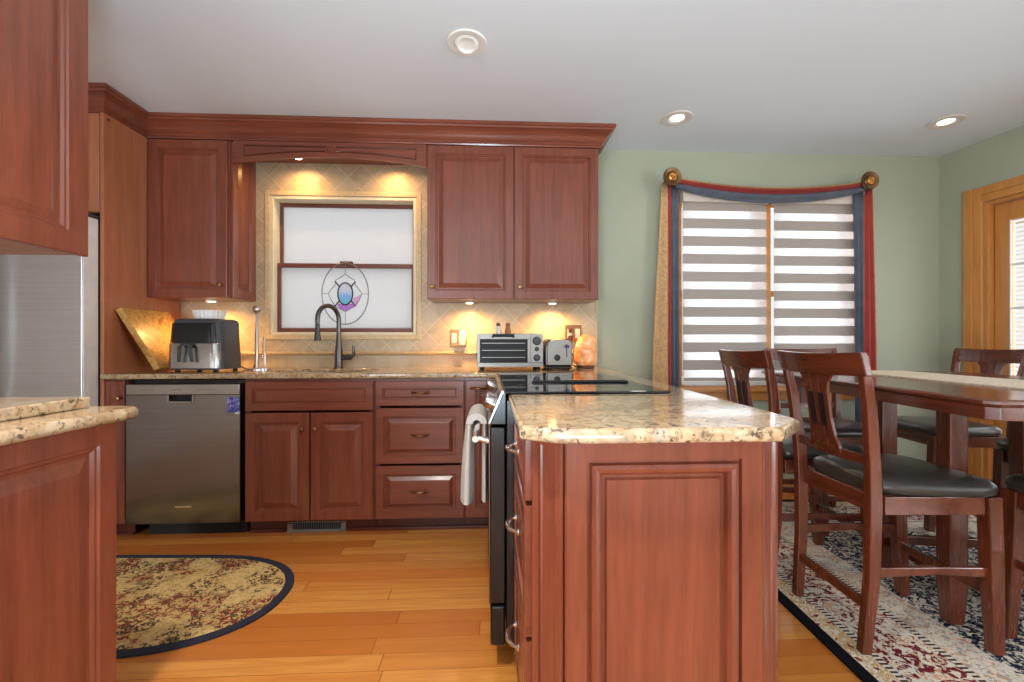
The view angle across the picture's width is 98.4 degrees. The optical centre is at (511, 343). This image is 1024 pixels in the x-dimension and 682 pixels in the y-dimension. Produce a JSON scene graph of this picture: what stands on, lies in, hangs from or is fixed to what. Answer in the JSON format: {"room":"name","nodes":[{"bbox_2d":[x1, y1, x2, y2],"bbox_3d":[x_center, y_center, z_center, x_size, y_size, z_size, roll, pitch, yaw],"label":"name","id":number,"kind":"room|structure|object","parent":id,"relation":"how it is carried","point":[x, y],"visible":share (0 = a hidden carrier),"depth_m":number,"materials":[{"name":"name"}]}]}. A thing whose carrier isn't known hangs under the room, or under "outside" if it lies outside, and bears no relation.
{"room":"kitchen","nodes":[
{"label":"kitchen","id":0,"kind":"room"},
{"bbox_2d":[133,379,245,412],"bbox_3d":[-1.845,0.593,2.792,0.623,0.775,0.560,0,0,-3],"label":"control panel","id":1,"kind":"object","parent":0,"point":[143,381],"depth_m":2.51,"materials":[{"name":"silver metal"}]},
{"bbox_2d":[116,493,861,681],"bbox_3d":[0.808,1.120,-1.146,8.100,0.060,9.030,0,0,-3],"label":"floor","id":2,"kind":"structure","parent":0,"point":[377,605],"depth_m":1.71,"materials":[{"name":"brown wood"}]},
{"bbox_2d":[0,213,99,405],"bbox_3d":[-2.753,0.180,2.630,0.922,1.780,0.752,0,0,-3],"label":"refrigerator","id":3,"kind":"object","parent":2,"relation":"on","point":[50,304],"visible":0.19,"depth_m":2.34,"materials":[{"name":"grey metal"}]},
{"bbox_2d":[0,422,115,681],"bbox_3d":[-1.337,0.643,0.227,0.732,0.894,1.786,0,0,-3],"label":"base cabinet","id":4,"kind":"object","parent":2,"relation":"on","point":[58,492],"visible":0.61,"depth_m":0.99,"materials":[{"name":"brown wood"}]},
{"bbox_2d":[0,406,137,445],"bbox_3d":[-1.319,0.180,0.246,0.770,0.030,1.863,0,0,-3],"label":"countertop","id":5,"kind":"structure","parent":4,"relation":"on","point":[40,426],"depth_m":0.98,"materials":[{"name":"beige stone"}]},
{"bbox_2d":[0,397,89,421],"bbox_3d":[-1.339,0.150,0.709,0.595,0.028,0.850,0,0,-3],"label":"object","id":6,"kind":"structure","parent":5,"relation":"on","point":[11,408],"depth_m":1.04,"materials":[{"name":"beige stone"}]},
{"bbox_2d":[105,379,140,533],"bbox_3d":[-2.220,0.642,2.740,0.106,0.895,0.635,0,0,-3],"label":"base cabinet","id":7,"kind":"object","parent":2,"relation":"on","point":[115,389],"visible":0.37,"depth_m":2.46,"materials":[{"name":"brown wood"}]},
{"bbox_2d":[100,112,179,405],"bbox_3d":[-2.284,-0.096,2.751,0.022,2.372,0.613,0,0,-3],"label":"panel","id":8,"kind":"object","parent":2,"relation":"on","point":[123,151],"visible":0.45,"depth_m":2.57,"materials":[{"name":"brown wood"}]},
{"bbox_2d":[126,379,248,533],"bbox_3d":[-1.843,0.647,2.762,0.623,0.885,0.619,0,0,-3],"label":"dishwasher","id":9,"kind":"object","parent":2,"relation":"on","point":[185,453],"visible":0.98,"depth_m":2.46,"materials":[{"name":"silver metal"}]},
{"bbox_2d":[227,397,239,413],"bbox_3d":[-1.556,0.344,2.468,0.066,0.092,0.004,0,0,-3],"label":"magnet","id":10,"kind":"object","parent":9,"relation":"attached to","point":[233,403],"visible":1,"depth_m":2.47,"materials":[{"name":"blue plastic"}]},
{"bbox_2d":[116,555,293,658],"bbox_3d":[-1.750,1.085,1.895,1.550,0.009,0.750,0,0,0],"label":"oval rug","id":11,"kind":"object","parent":2,"relation":"on","point":[164,603],"visible":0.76,"depth_m":1.88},
{"bbox_2d":[116,525,487,535],"bbox_3d":[-1.196,1.082,2.569,2.134,0.016,0.017,0,0,-3],"label":"trim","id":12,"kind":"structure","parent":2,"relation":"on","point":[448,526],"depth_m":2.59,"materials":[{"name":"brown wood"}]},
{"bbox_2d":[245,378,377,528],"bbox_3d":[-1.164,0.642,2.793,0.723,0.895,0.635,0,0,-3],"label":"base cabinet","id":13,"kind":"object","parent":2,"relation":"on","point":[310,443],"visible":0.76,"depth_m":2.51,"materials":[{"name":"brown wood"}]},
{"bbox_2d":[287,520,346,532],"bbox_3d":[-1.134,1.060,2.570,0.334,0.057,0.022,0,0,-3],"label":"floor register","id":14,"kind":"object","parent":13,"relation":"attached to","point":[339,525],"visible":0.99,"depth_m":2.57,"materials":[{"name":"metal"}]},
{"bbox_2d":[375,378,465,526],"bbox_3d":[-0.544,0.642,2.821,0.514,0.895,0.642,0,0,-3],"label":"base cabinet","id":15,"kind":"object","parent":2,"relation":"on","point":[420,422],"visible":0.87,"depth_m":2.54,"materials":[{"name":"brown wood"}]},
{"bbox_2d":[465,378,493,524],"bbox_3d":[0.096,0.642,2.852,0.764,0.895,0.642,0,0,-3],"label":"base cabinet","id":16,"kind":"object","parent":2,"relation":"on","point":[476,513],"visible":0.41,"depth_m":2.56,"materials":[{"name":"brown wood"}]},
{"bbox_2d":[472,373,670,645],"bbox_3d":[0.177,0.620,1.919,0.666,0.941,0.913,0,0,-3],"label":"range","id":17,"kind":"object","parent":2,"relation":"on","point":[501,552],"visible":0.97,"depth_m":1.46,"materials":[{"name":"black metal"}]},
{"bbox_2d":[460,404,487,504],"bbox_3d":[-0.161,0.463,1.924,0.115,0.365,0.310,0,0,-3],"label":"dish towel","id":18,"kind":"object","parent":17,"relation":"hanging from","point":[478,412],"visible":0.98,"depth_m":1.78,"materials":[{"name":"grey fabric"}]},
{"bbox_2d":[500,373,670,393],"bbox_3d":[0.232,0.161,1.921,0.555,0.008,0.913,0,0,-3],"label":"cooktop","id":19,"kind":"object","parent":17,"relation":"in","point":[510,383],"depth_m":1.71,"materials":[{"name":"black glass"}]},
{"bbox_2d":[505,420,777,681],"bbox_3d":[0.289,0.643,1.191,0.612,0.894,0.540,0,0,-3],"label":"base cabinet","id":20,"kind":"object","parent":2,"relation":"on","point":[634,562],"visible":0.94,"depth_m":0.94,"materials":[{"name":"brown wood"}]},
{"bbox_2d":[100,367,799,443],"bbox_3d":[-0.766,0.180,1.971,2.934,0.030,2.322,0,0,-3],"label":"countertop","id":21,"kind":"structure","parent":20,"relation":"on","point":[681,415],"depth_m":1.08,"materials":[{"name":"beige stone"}]},
{"bbox_2d":[116,307,173,369],"bbox_3d":[-2.173,-0.026,2.745,0.187,0.364,0.458,0,0,-3],"label":"cutting board","id":22,"kind":"object","parent":21,"relation":"on","point":[151,330],"visible":0.71,"depth_m":2.64,"materials":[{"name":"brown wood"}]},
{"bbox_2d":[168,318,254,371],"bbox_3d":[-1.886,0.006,2.806,0.317,0.316,0.501,0,0,-3],"label":"air fryer","id":23,"kind":"object","parent":21,"relation":"on","point":[195,344],"visible":0.98,"depth_m":2.61,"materials":[{"name":"black plastic"}]},
{"bbox_2d":[168,343,220,367],"bbox_3d":[-1.890,0.068,2.700,0.300,0.151,0.291,0,0,-3],"label":"basket","id":24,"kind":"object","parent":23,"relation":"on","point":[181,355],"depth_m":2.60,"materials":[{"name":"grey metal"}]},
{"bbox_2d":[192,310,226,318],"bbox_3d":[-1.895,-0.180,2.769,0.182,0.054,0.182,0,0,-3],"label":"dish","id":25,"kind":"object","parent":23,"relation":"on","point":[198,314],"visible":0.84,"depth_m":2.70,"materials":[{"name":"white ceramic"}]},
{"bbox_2d":[246,305,272,369],"bbox_3d":[-1.640,-0.043,2.872,0.150,0.416,0.150,0,0,-3],"label":"paper towel holder","id":26,"kind":"object","parent":21,"relation":"on","point":[256,309],"visible":1,"depth_m":2.86,"materials":[{"name":"silver metal"}]},
{"bbox_2d":[314,304,354,368],"bbox_3d":[-1.195,-0.051,2.939,0.120,0.432,0.272,0,0,43],"label":"faucet","id":27,"kind":"object","parent":21,"relation":"on","point":[339,357],"visible":0.98,"depth_m":2.98,"materials":[{"name":"metal"}]},
{"bbox_2d":[477,334,542,369],"bbox_3d":[-0.017,0.050,2.924,0.420,0.230,0.317,0,0,-3],"label":"toaster oven","id":28,"kind":"object","parent":21,"relation":"on","point":[493,350],"visible":1,"depth_m":2.81,"materials":[{"name":"silver metal"}]},
{"bbox_2d":[495,323,501,333],"bbox_3d":[-0.089,-0.103,2.899,0.044,0.075,0.044,0,0,-3],"label":"salt shaker","id":29,"kind":"object","parent":28,"relation":"on","point":[498,325],"visible":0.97,"depth_m":2.88,"materials":[{"name":"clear glass"}]},
{"bbox_2d":[505,323,510,333],"bbox_3d":[-0.026,-0.103,2.902,0.044,0.075,0.044,0,0,-3],"label":"pepper shaker","id":30,"kind":"object","parent":28,"relation":"on","point":[507,329],"visible":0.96,"depth_m":2.89,"materials":[{"name":"brown glass"}]},
{"bbox_2d":[543,339,571,369],"bbox_3d":[0.294,0.066,2.934,0.176,0.198,0.268,0,0,-3],"label":"toaster","id":31,"kind":"object","parent":21,"relation":"on","point":[557,353],"visible":0.94,"depth_m":2.82,"materials":[{"name":"silver metal"}]},
{"bbox_2d":[568,329,596,368],"bbox_3d":[0.462,0.027,3.041,0.252,0.274,0.156,0,0,41],"label":"salt lamp","id":32,"kind":"object","parent":21,"relation":"on","point":[585,355],"visible":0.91,"depth_m":2.96,"materials":[{"name":"orange stone"}]},
{"bbox_2d":[778,499,1023,681],"bbox_3d":[2.155,1.085,1.840,2.050,0.010,2.460,0,0,0],"label":"area rug","id":33,"kind":"object","parent":2,"relation":"on","point":[912,642],"visible":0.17,"depth_m":1.73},
{"bbox_2d":[718,349,862,552],"bbox_3d":[1.388,0.554,2.209,0.563,1.052,0.468,0,0,1],"label":"dining chair","id":34,"kind":"object","parent":33,"relation":"on","point":[741,362],"visible":0.44,"depth_m":2.04,"materials":[{"name":"brown wood"}]},
{"bbox_2d":[765,348,862,536],"bbox_3d":[1.946,0.554,2.749,0.468,1.052,0.563,0,0,1],"label":"dining chair","id":35,"kind":"object","parent":33,"relation":"on","point":[847,430],"visible":0.24,"depth_m":2.75,"materials":[{"name":"brown wood"}]},
{"bbox_2d":[777,350,1005,655],"bbox_3d":[1.427,0.554,1.726,0.563,1.052,0.468,0,0,0],"label":"dining chair","id":36,"kind":"object","parent":33,"relation":"on","point":[895,486],"visible":0.98,"depth_m":1.55,"materials":[{"name":"brown wood"}]},
{"bbox_2d":[761,370,1023,624],"bbox_3d":[1.983,0.620,1.937,1.080,0.920,1.460,0,0,6],"label":"dining table","id":37,"kind":"object","parent":33,"relation":"on","point":[953,403],"visible":0.56,"depth_m":1.69,"materials":[{"name":"brown wood"}]},
{"bbox_2d":[871,370,1023,389],"bbox_3d":[1.994,0.156,1.946,0.371,0.006,1.240,0,0,6],"label":"table runner","id":38,"kind":"object","parent":37,"relation":"on","point":[948,378],"visible":0.81,"depth_m":1.96,"materials":[{"name":"beige fabric"}]},
{"bbox_2d":[897,348,1023,531],"bbox_3d":[2.689,0.554,2.718,0.563,1.052,0.468,0,0,5],"label":"dining chair","id":39,"kind":"object","parent":33,"relation":"on","point":[920,429],"visible":0.39,"depth_m":2.61,"materials":[{"name":"brown wood"}]},
{"bbox_2d":[992,438,1008,496],"bbox_3d":[2.699,0.554,2.027,0.563,1.052,0.468,0,0,6],"label":"dining chair","id":40,"kind":"object","parent":33,"relation":"on","point":[1001,454],"visible":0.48,"depth_m":2.22,"materials":[{"name":"brown wood"}]},
{"bbox_2d":[1000,473,1023,638],"bbox_3d":[2.018,0.554,1.378,0.468,1.052,0.563,0,0,-1],"label":"dining chair","id":41,"kind":"object","parent":33,"relation":"on","point":[1012,495],"visible":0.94,"depth_m":1.60,"materials":[{"name":"brown wood"}]},
{"bbox_2d":[88,0,1023,156],"bbox_3d":[0.808,-1.440,-1.146,8.100,0.060,9.030,0,0,-3],"label":"ceiling","id":42,"kind":"structure","parent":0,"point":[824,77],"depth_m":2.25,"materials":[{"name":"paint"}]},
{"bbox_2d":[447,28,486,56],"bbox_3d":[-0.211,-1.401,2.067,0.188,0.039,0.188,0,0,-3],"label":"recessed light","id":43,"kind":"object","parent":42,"relation":"in","point":[463,42],"visible":1,"depth_m":2.06,"materials":[{"name":"white plastic"}]},
{"bbox_2d":[661,110,692,125],"bbox_3d":[1.029,-1.405,2.755,0.188,0.009,0.188,0,0,-3],"label":"recessed light","id":44,"kind":"object","parent":42,"relation":"in","point":[679,117],"visible":1,"depth_m":2.75,"materials":[{"name":"white metal"}]},
{"bbox_2d":[926,114,966,128],"bbox_3d":[2.749,-1.405,2.800,0.188,0.009,0.188,0,0,-3],"label":"recessed light","id":45,"kind":"object","parent":42,"relation":"in","point":[947,121],"visible":1,"depth_m":2.79,"materials":[{"name":"white metal"}]},
{"bbox_2d":[270,150,938,477],"bbox_3d":[-0.012,-0.160,3.253,6.900,2.500,0.160,0,0,-3],"label":"wall","id":46,"kind":"structure","parent":0,"point":[906,195],"depth_m":3.28,"materials":[{"name":"green paint"}]},
{"bbox_2d":[88,113,99,215],"bbox_3d":[-2.768,-1.006,2.727,0.943,0.552,0.613,0,0,-3],"label":"upper cabinet","id":47,"kind":"object","parent":46,"relation":"attached to","point":[93,118],"visible":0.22,"depth_m":2.44,"materials":[{"name":"brown wood"}]},
{"bbox_2d":[147,139,255,301],"bbox_3d":[-2.025,-0.786,2.902,0.511,0.992,0.338,0,0,-3],"label":"upper cabinet","id":48,"kind":"object","parent":46,"relation":"attached to","point":[201,205],"visible":0.96,"depth_m":2.77,"materials":[{"name":"brown wood"}]},
{"bbox_2d":[257,158,405,164],"bbox_3d":[-1.160,-1.269,2.966,1.208,0.014,0.271,0,0,-3],"label":"board","id":49,"kind":"object","parent":46,"relation":"attached to","point":[305,160],"visible":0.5,"depth_m":3.06,"materials":[{"name":"brown wood"}]},
{"bbox_2d":[270,196,416,334],"bbox_3d":[-1.185,-0.550,3.189,1.010,0.970,0.172,0,0,-3],"label":"window","id":50,"kind":"structure","parent":46,"relation":"in","point":[310,235],"depth_m":3.19,"materials":[{"name":"white glass"}]},
{"bbox_2d":[321,263,368,324],"bbox_3d":[-1.188,-0.368,3.149,0.334,0.464,0.011,0,0,-3],"label":"catcher","id":51,"kind":"object","parent":50,"relation":"hanging from","point":[339,286],"visible":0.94,"depth_m":3.15,"materials":[{"name":"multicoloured glass"}]},
{"bbox_2d":[88,82,615,154],"bbox_3d":[-1.290,-1.347,2.727,3.972,0.125,0.422,0,0,-8],"label":"crown molding","id":52,"kind":"structure","parent":46,"relation":"attached to","point":[102,97],"depth_m":2.78,"materials":[{"name":"brown wood"}]},
{"bbox_2d":[180,162,596,367],"bbox_3d":[-0.834,-0.552,3.115,2.907,1.435,0.032,0,0,-3],"label":"tile backsplash","id":53,"kind":"structure","parent":46,"relation":"attached to","point":[430,347],"depth_m":3.12,"materials":[{"name":"tile"}]},
{"bbox_2d":[450,330,466,346],"bbox_3d":[-0.382,-0.042,3.138,0.116,0.120,0.009,0,0,-3],"label":"wall outlet","id":54,"kind":"object","parent":53,"relation":"attached to","point":[454,334],"visible":0.69,"depth_m":3.13,"materials":[{"name":"beige plastic"}]},
{"bbox_2d":[452,333,456,342],"bbox_3d":[-0.409,-0.042,3.133,0.034,0.068,0.002,0,0,-3],"label":"socket","id":55,"kind":"object","parent":54,"relation":"attached to","point":[454,335],"depth_m":3.13,"materials":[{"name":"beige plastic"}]},
{"bbox_2d":[458,330,465,344],"bbox_3d":[-0.351,-0.047,3.111,0.052,0.104,0.046,0,0,-3],"label":"night light","id":56,"kind":"object","parent":54,"relation":"attached to","point":[461,338],"visible":1,"depth_m":3.09,"materials":[{"name":"beige plastic"}]},
{"bbox_2d":[565,325,581,341],"bbox_3d":[0.443,-0.075,3.179,0.116,0.120,0.009,0,0,-3],"label":"wall outlet","id":57,"kind":"object","parent":53,"relation":"attached to","point":[577,329],"visible":0.88,"depth_m":3.18,"materials":[{"name":"beige plastic"}]},
{"bbox_2d":[575,329,579,337],"bbox_3d":[0.471,-0.075,3.177,0.034,0.068,0.002,0,0,-3],"label":"socket","id":58,"kind":"object","parent":57,"relation":"attached to","point":[577,331],"depth_m":3.18,"materials":[{"name":"beige plastic"}]},
{"bbox_2d":[427,145,598,303],"bbox_3d":[0.005,-0.786,3.003,1.116,0.992,0.338,0,0,-3],"label":"upper cabinet","id":59,"kind":"object","parent":46,"relation":"attached to","point":[505,224],"visible":1,"depth_m":2.87,"materials":[{"name":"brown wood"}]},
{"bbox_2d":[233,140,426,167],"bbox_3d":[-1.152,-1.209,2.814,1.208,0.146,0.032,0,0,-3],"label":"window valance","id":60,"kind":"object","parent":59,"relation":"attached to","point":[243,151],"visible":1,"depth_m":2.81,"materials":[{"name":"brown wood"}]},
{"bbox_2d":[662,167,681,185],"bbox_3d":[1.110,-1.162,3.139,0.130,0.130,0.178,0,0,-3],"label":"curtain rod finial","id":61,"kind":"object","parent":46,"relation":"attached to","point":[672,176],"visible":0.98,"depth_m":3.06,"materials":[{"name":"brown metal"}]},
{"bbox_2d":[679,192,864,400],"bbox_3d":[1.895,-0.350,3.323,1.555,1.530,0.210,0,0,-3],"label":"window","id":62,"kind":"structure","parent":46,"relation":"in","point":[757,392],"depth_m":3.28,"materials":[{"name":"brown wood"}]},
{"bbox_2d":[679,191,768,385],"bbox_3d":[1.549,-0.401,3.211,0.654,1.409,0.069,0,0,-3],"label":"zebra blind","id":63,"kind":"object","parent":62,"relation":"attached to","point":[691,201],"visible":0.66,"depth_m":3.22,"materials":[{"name":"white fabric"}]},
{"bbox_2d":[681,203,683,383],"bbox_3d":[1.224,-0.360,3.175,0.016,1.300,0.014,0,0,-3],"label":"blind cord","id":64,"kind":"object","parent":63,"relation":"hanging from","point":[682,376],"visible":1,"depth_m":3.17,"materials":[{"name":"white plastic"}]},
{"bbox_2d":[652,178,876,421],"bbox_3d":[1.822,-0.217,3.153,1.655,1.914,0.078,0,0,-3],"label":"curtain","id":65,"kind":"object","parent":62,"relation":"hanging from","point":[666,332],"visible":0.83,"depth_m":3.14,"materials":[{"name":"multicoloured fabric"}]},
{"bbox_2d":[771,195,853,385],"bbox_3d":[2.225,-0.401,3.244,0.636,1.409,0.069,0,0,-3],"label":"zebra blind","id":66,"kind":"object","parent":62,"relation":"attached to","point":[841,205],"visible":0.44,"depth_m":3.25,"materials":[{"name":"white fabric"}]},
{"bbox_2d":[783,478,793,486],"bbox_3d":[1.940,1.040,3.263,2.540,0.100,0.016,0,0,-3],"label":"baseboard","id":67,"kind":"structure","parent":46,"relation":"attached to","point":[784,485],"depth_m":3.26,"materials":[{"name":"brown wood"}]},
{"bbox_2d":[861,171,878,189],"bbox_3d":[2.542,-1.162,3.210,0.130,0.130,0.178,0,0,-3],"label":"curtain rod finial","id":68,"kind":"object","parent":46,"relation":"attached to","point":[869,180],"visible":0.97,"depth_m":3.14,"materials":[{"name":"brown metal"}]},
{"bbox_2d":[939,126,1023,371],"bbox_3d":[4.027,-0.160,-1.007,0.160,2.500,9.030,0,0,-9],"label":"wall","id":69,"kind":"structure","parent":0,"point":[998,158],"depth_m":3.22,"materials":[{"name":"green paint"}]},
{"bbox_2d":[963,175,1023,478],"bbox_3d":[3.468,0.003,2.255,0.192,2.175,1.867,0,0,-9],"label":"door","id":70,"kind":"structure","parent":69,"relation":"in","point":[989,264],"depth_m":3.04,"materials":[{"name":"brown wood"}]},
{"bbox_3d":[-1.771,-0.160,0.182,0.120,2.500,2.540,0,0,-3],"label":"wall partition","id":71,"kind":"structure","parent":0,"visible":0},
{"bbox_2d":[0,0,87,256],"bbox_3d":[-1.554,-0.850,0.794,0.356,1.119,1.341,0,0,-3],"label":"upper cabinet","id":72,"kind":"object","parent":71,"relation":"attached to","point":[44,43],"visible":1,"depth_m":1.33,"materials":[{"name":"brown wood"}]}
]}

